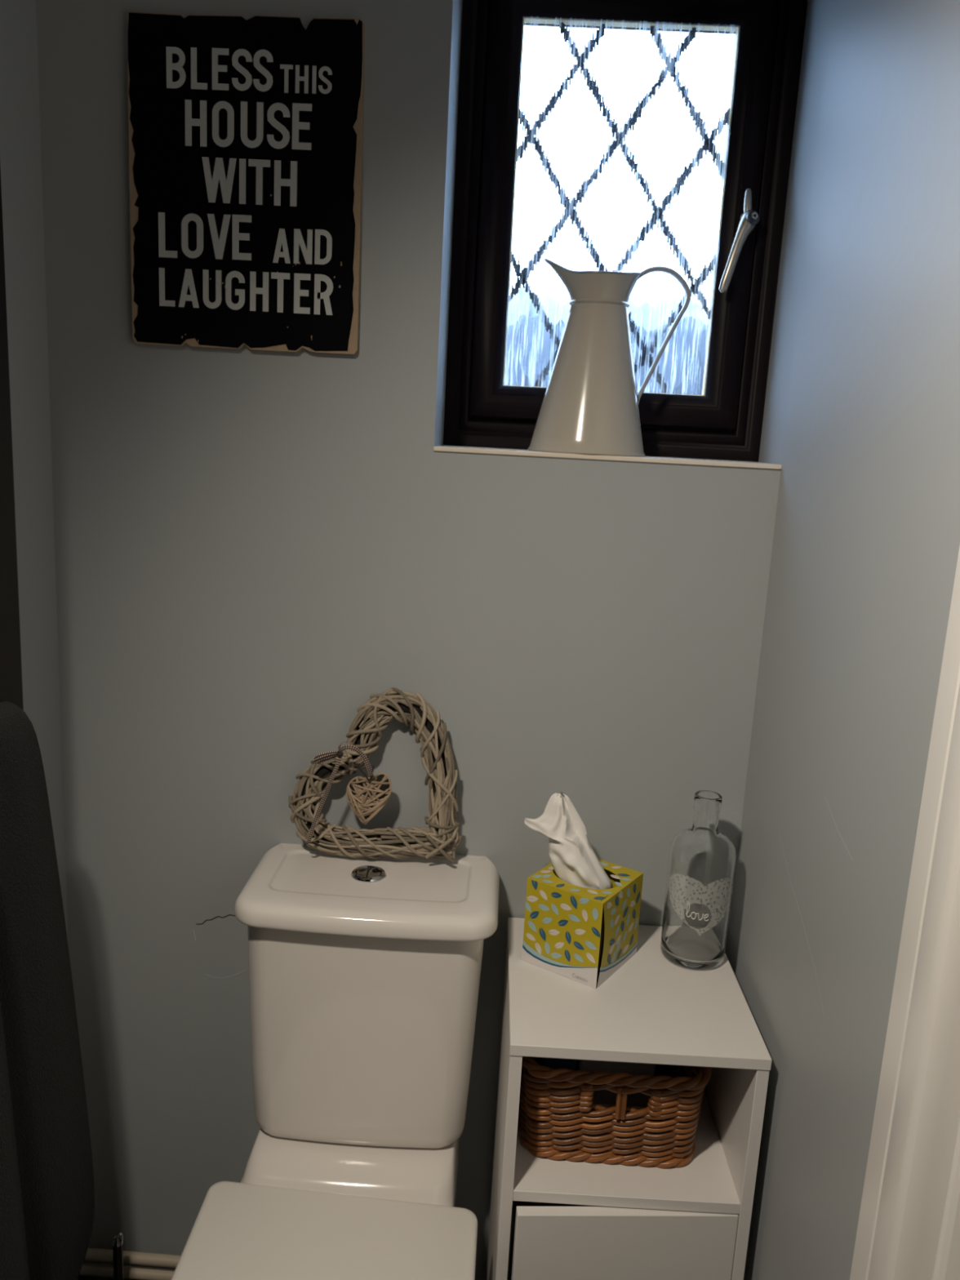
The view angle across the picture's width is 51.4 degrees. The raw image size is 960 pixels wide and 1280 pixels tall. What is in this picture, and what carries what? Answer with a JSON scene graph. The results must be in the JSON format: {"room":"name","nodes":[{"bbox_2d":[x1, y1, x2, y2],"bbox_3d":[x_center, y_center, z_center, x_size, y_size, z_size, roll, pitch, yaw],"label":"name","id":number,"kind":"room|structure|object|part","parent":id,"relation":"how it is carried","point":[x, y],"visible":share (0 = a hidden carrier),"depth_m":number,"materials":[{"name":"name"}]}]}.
{"room":"bathroom","nodes":[
{"label":"bathroom","id":0,"kind":"room"},
{"bbox_2d":[0,0,79,1279],"bbox_3d":[-0.733,0.156,0.541,0.100,2.380,2.000,3,12,2],"label":"wall","id":1,"kind":"structure","parent":0,"point":[20,156],"depth_m":1.39,"materials":[{"name":"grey paint"}]},
{"bbox_2d":[0,164,23,711],"bbox_3d":[-0.614,0.285,0.903,0.042,1.977,0.766,3,12,2],"label":"door","id":2,"kind":"structure","parent":1,"relation":"in","point":[11,668],"depth_m":1.18,"materials":[{"name":"brown wood"}]},
{"bbox_2d":[0,701,94,1279],"bbox_3d":[-0.558,0.530,1.079,0.087,0.852,0.634,3,12,2],"label":"towel","id":3,"kind":"object","parent":2,"relation":"hanging from","point":[47,1197],"visible":1,"depth_m":1.23,"materials":[{"name":"black fabric"}]},
{"bbox_2d":[78,1275,124,1279],"bbox_3d":[-0.212,1.382,0.874,1.264,0.100,2.400,3,12,2],"label":"floor","id":4,"kind":"structure","parent":0,"point":[81,1277],"depth_m":1.76,"materials":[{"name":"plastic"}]},
{"bbox_2d":[111,1231,123,1279],"bbox_3d":[-0.596,1.056,1.645,0.018,0.185,0.018,3,12,2],"label":"pipe stub","id":5,"kind":"object","parent":4,"relation":"on","point":[117,1240],"visible":1,"depth_m":1.63,"materials":[{"name":"black metal"}]},
{"bbox_2d":[171,843,499,1279],"bbox_3d":[-0.194,0.804,1.348,0.386,0.841,0.672,3,12,2],"label":"toilet","id":6,"kind":"object","parent":4,"relation":"on","point":[365,972],"visible":1,"depth_m":1.42,"materials":[{"name":"white ceramic"}]},
{"bbox_3d":[-0.201,0.829,1.221,0.383,0.018,0.412,3,12,2],"label":"seat","id":7,"kind":"part","parent":6,"relation":"part of","materials":[{"name":"white plastic"}]},
{"bbox_3d":[-0.158,0.367,1.477,0.372,0.031,0.240,3,12,2],"label":"cistern lid","id":8,"kind":"part","parent":6,"relation":"part of","materials":[{"name":"white ceramic"}]},
{"bbox_2d":[288,687,462,862],"bbox_3d":[-0.156,0.207,1.505,0.268,0.270,0.076,2,12,-3],"label":"heart wreath","id":9,"kind":"object","parent":6,"relation":"on","point":[366,796],"visible":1,"depth_m":1.51,"materials":[{"name":"beige wicker"}]},
{"bbox_3d":[-0.172,0.201,1.487,0.028,0.036,0.010,0,12,-16],"label":"hanging cord","id":10,"kind":"part","parent":9,"relation":"part of","materials":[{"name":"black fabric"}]},
{"bbox_2d":[485,917,772,1279],"bbox_3d":[0.185,0.847,1.482,0.328,0.742,0.357,3,12,0],"label":"base cabinet","id":11,"kind":"object","parent":4,"relation":"on","point":[550,1220],"visible":0.82,"depth_m":1.31,"materials":[{"name":"white laminate"}]},
{"bbox_3d":[0.030,0.844,1.494,0.016,0.726,0.334,3,12,0],"label":"panel","id":12,"kind":"part","parent":11,"relation":"part of","materials":[{"name":"white plastic"}]},
{"bbox_3d":[0.189,0.805,1.650,0.296,0.696,0.006,3,12,0],"label":"panel","id":13,"kind":"part","parent":11,"relation":"part of","materials":[{"name":"white wood"}]},
{"bbox_2d":[521,858,643,988],"bbox_3d":[0.151,0.404,1.461,0.122,0.129,0.129,11,14,33],"label":"tissue box","id":14,"kind":"object","parent":11,"relation":"on","point":[584,935],"visible":0.97,"depth_m":1.41,"materials":[{"name":"yellow cardboard"}]},
{"bbox_2d":[524,791,612,888],"bbox_3d":[0.129,0.290,1.422,0.133,0.141,0.058,3,12,2],"label":"tissue","id":15,"kind":"object","parent":14,"relation":"in","point":[572,857],"visible":0.98,"depth_m":1.42,"materials":[{"name":"white paper"}]},
{"bbox_2d":[519,1056,711,1168],"bbox_3d":[0.183,0.620,1.444,0.259,0.147,0.247,3,12,2],"label":"wicker basket","id":16,"kind":"object","parent":11,"relation":"on","point":[559,1119],"visible":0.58,"depth_m":1.34,"materials":[{"name":"brown wicker"}]},
{"bbox_2d":[540,1057,576,1071],"bbox_3d":[0.114,0.615,1.452,0.046,0.120,0.065,3,12,2],"label":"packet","id":17,"kind":"object","parent":16,"relation":"in","point":[553,1063],"visible":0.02,"depth_m":1.42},
{"bbox_2d":[577,1059,656,1106],"bbox_3d":[0.199,0.622,1.455,0.112,0.114,0.030,4,12,4],"label":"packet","id":18,"kind":"object","parent":16,"relation":"in","point":[604,1096],"visible":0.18,"depth_m":1.44,"materials":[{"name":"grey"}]},
{"bbox_3d":[0.188,0.615,1.325,0.014,0.046,0.008,3,12,2],"label":"handle post","id":19,"kind":"part","parent":16,"relation":"part of","materials":[{"name":"brown wicker"}]},
{"bbox_3d":[0.180,0.966,1.343,0.289,0.458,0.016,2,12,-4],"label":"door","id":20,"kind":"part","parent":11,"relation":"part of","materials":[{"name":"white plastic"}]},
{"bbox_2d":[512,1090,740,1213],"bbox_3d":[0.193,0.698,1.458,0.296,0.016,0.327,3,12,0],"label":"shelf","id":21,"kind":"object","parent":11,"relation":"attached to","point":[708,1184],"depth_m":1.32,"materials":[{"name":"white laminate"}]},
{"bbox_3d":[0.204,0.490,1.418,0.328,0.016,0.338,3,12,0],"label":"panel","id":22,"kind":"part","parent":11,"relation":"part of","materials":[{"name":"white plastic"}]},
{"bbox_2d":[660,790,735,969],"bbox_3d":[0.324,0.348,1.468,0.095,0.254,0.096,3,12,2],"label":"glass bottle","id":23,"kind":"object","parent":11,"relation":"on","point":[702,858],"visible":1,"depth_m":1.44,"materials":[{"name":"clear glass"}]},
{"bbox_2d":[685,902,708,920],"bbox_3d":[0.312,0.389,1.430,0.033,0.025,0.004,5,12,11],"label":"print","id":24,"kind":"object","parent":23,"relation":"attached to","point":[695,911],"depth_m":1.43,"materials":[{"name":"white paint"}]},
{"bbox_3d":[0.340,0.861,1.491,0.016,0.726,0.334,3,12,0],"label":"panel","id":25,"kind":"part","parent":11,"relation":"part of","materials":[{"name":"white plastic"}]},
{"bbox_2d":[35,0,781,1279],"bbox_3d":[-0.157,-0.044,1.652,1.164,2.380,0.301,3,12,2],"label":"wall","id":26,"kind":"structure","parent":0,"point":[252,548],"depth_m":1.50,"materials":[{"name":"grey paint"}]},
{"bbox_2d":[79,1262,175,1279],"bbox_3d":[-0.510,1.094,1.716,0.384,0.020,0.019,3,12,2],"label":"pipe","id":27,"kind":"object","parent":26,"relation":"attached to","point":[96,1269],"visible":0.4,"depth_m":1.71,"materials":[{"name":"white metal"}]},
{"bbox_2d":[84,1248,181,1267],"bbox_3d":[-0.508,1.065,1.710,0.384,0.020,0.019,3,12,2],"label":"pipe","id":28,"kind":"object","parent":26,"relation":"attached to","point":[98,1255],"visible":0.28,"depth_m":1.71,"materials":[{"name":"white metal"}]},
{"bbox_2d":[127,11,364,355],"bbox_3d":[-0.323,-0.625,1.379,0.322,0.431,0.012,3,12,2],"label":"wall sign","id":29,"kind":"object","parent":26,"relation":"attached to","point":[246,136],"visible":1,"depth_m":1.37,"materials":[{"name":"black paint"}]},
{"bbox_2d":[433,444,782,469],"bbox_3d":[0.187,-0.287,1.561,0.501,0.007,0.254,3,12,2],"label":"windowsill","id":30,"kind":"structure","parent":26,"relation":"attached to","point":[525,452],"depth_m":1.44,"materials":[{"name":"beige paint"}]},
{"bbox_2d":[527,258,690,456],"bbox_3d":[0.177,-0.418,1.485,0.199,0.277,0.177,13,15,39],"label":"jug","id":31,"kind":"object","parent":30,"relation":"on","point":[590,403],"visible":1,"depth_m":1.44,"materials":[{"name":"beige metal"}]},
{"bbox_3d":[0.265,-0.448,1.482,0.081,0.201,0.016,3,12,2],"label":"handle","id":32,"kind":"part","parent":31,"relation":"part of","materials":[{"name":"white metal"}]},
{"bbox_2d":[443,0,807,462],"bbox_3d":[0.212,-0.662,1.541,0.508,0.736,0.113,3,12,2],"label":"window","id":33,"kind":"structure","parent":26,"relation":"in","point":[725,421],"depth_m":1.54,"materials":[{"name":"brown wood"}]},
{"bbox_3d":[0.212,-0.663,1.549,0.327,0.541,0.004,3,12,2],"label":"glass pane","id":34,"kind":"part","parent":33,"relation":"part of","materials":[{"name":"white"}]},
{"bbox_3d":[0.391,-0.603,1.511,0.050,0.154,0.042,3,12,2],"label":"handle","id":35,"kind":"part","parent":33,"relation":"part of","materials":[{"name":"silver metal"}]},
{"bbox_2d":[726,0,959,1279],"bbox_3d":[0.434,0.194,0.656,0.100,2.380,2.300,3,12,2],"label":"wall","id":36,"kind":"structure","parent":0,"point":[861,420],"depth_m":1.11,"materials":[{"name":"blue paint"}]},
{"bbox_2d":[849,545,959,1279],"bbox_3d":[0.407,0.324,0.812,0.094,2.060,0.158,3,12,2],"label":"trim","id":37,"kind":"structure","parent":36,"relation":"attached to","point":[908,1227],"depth_m":0.82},
{"label":"outside","id":38,"kind":"structure","parent":0,"visible":0},
{"bbox_3d":[0.406,-0.804,12.814,24.000,0.100,21.500,3,12,2],"label":"ground","id":39,"kind":"structure","parent":38,"visible":0},
{"bbox_2d":[504,314,707,395],"bbox_3d":[0.314,-1.361,8.361,12.000,2.785,1.939,3,12,2],"label":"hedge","id":40,"kind":"object","parent":39,"relation":"on","point":[684,338],"visible":0.05,"depth_m":7.64,"materials":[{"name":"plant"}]},
{"bbox_2d":[507,285,708,331],"bbox_3d":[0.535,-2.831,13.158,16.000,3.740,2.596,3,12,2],"label":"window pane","id":41,"kind":"object","parent":39,"relation":"on","point":[553,308],"visible":0.02,"depth_m":12.38,"materials":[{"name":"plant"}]}
]}

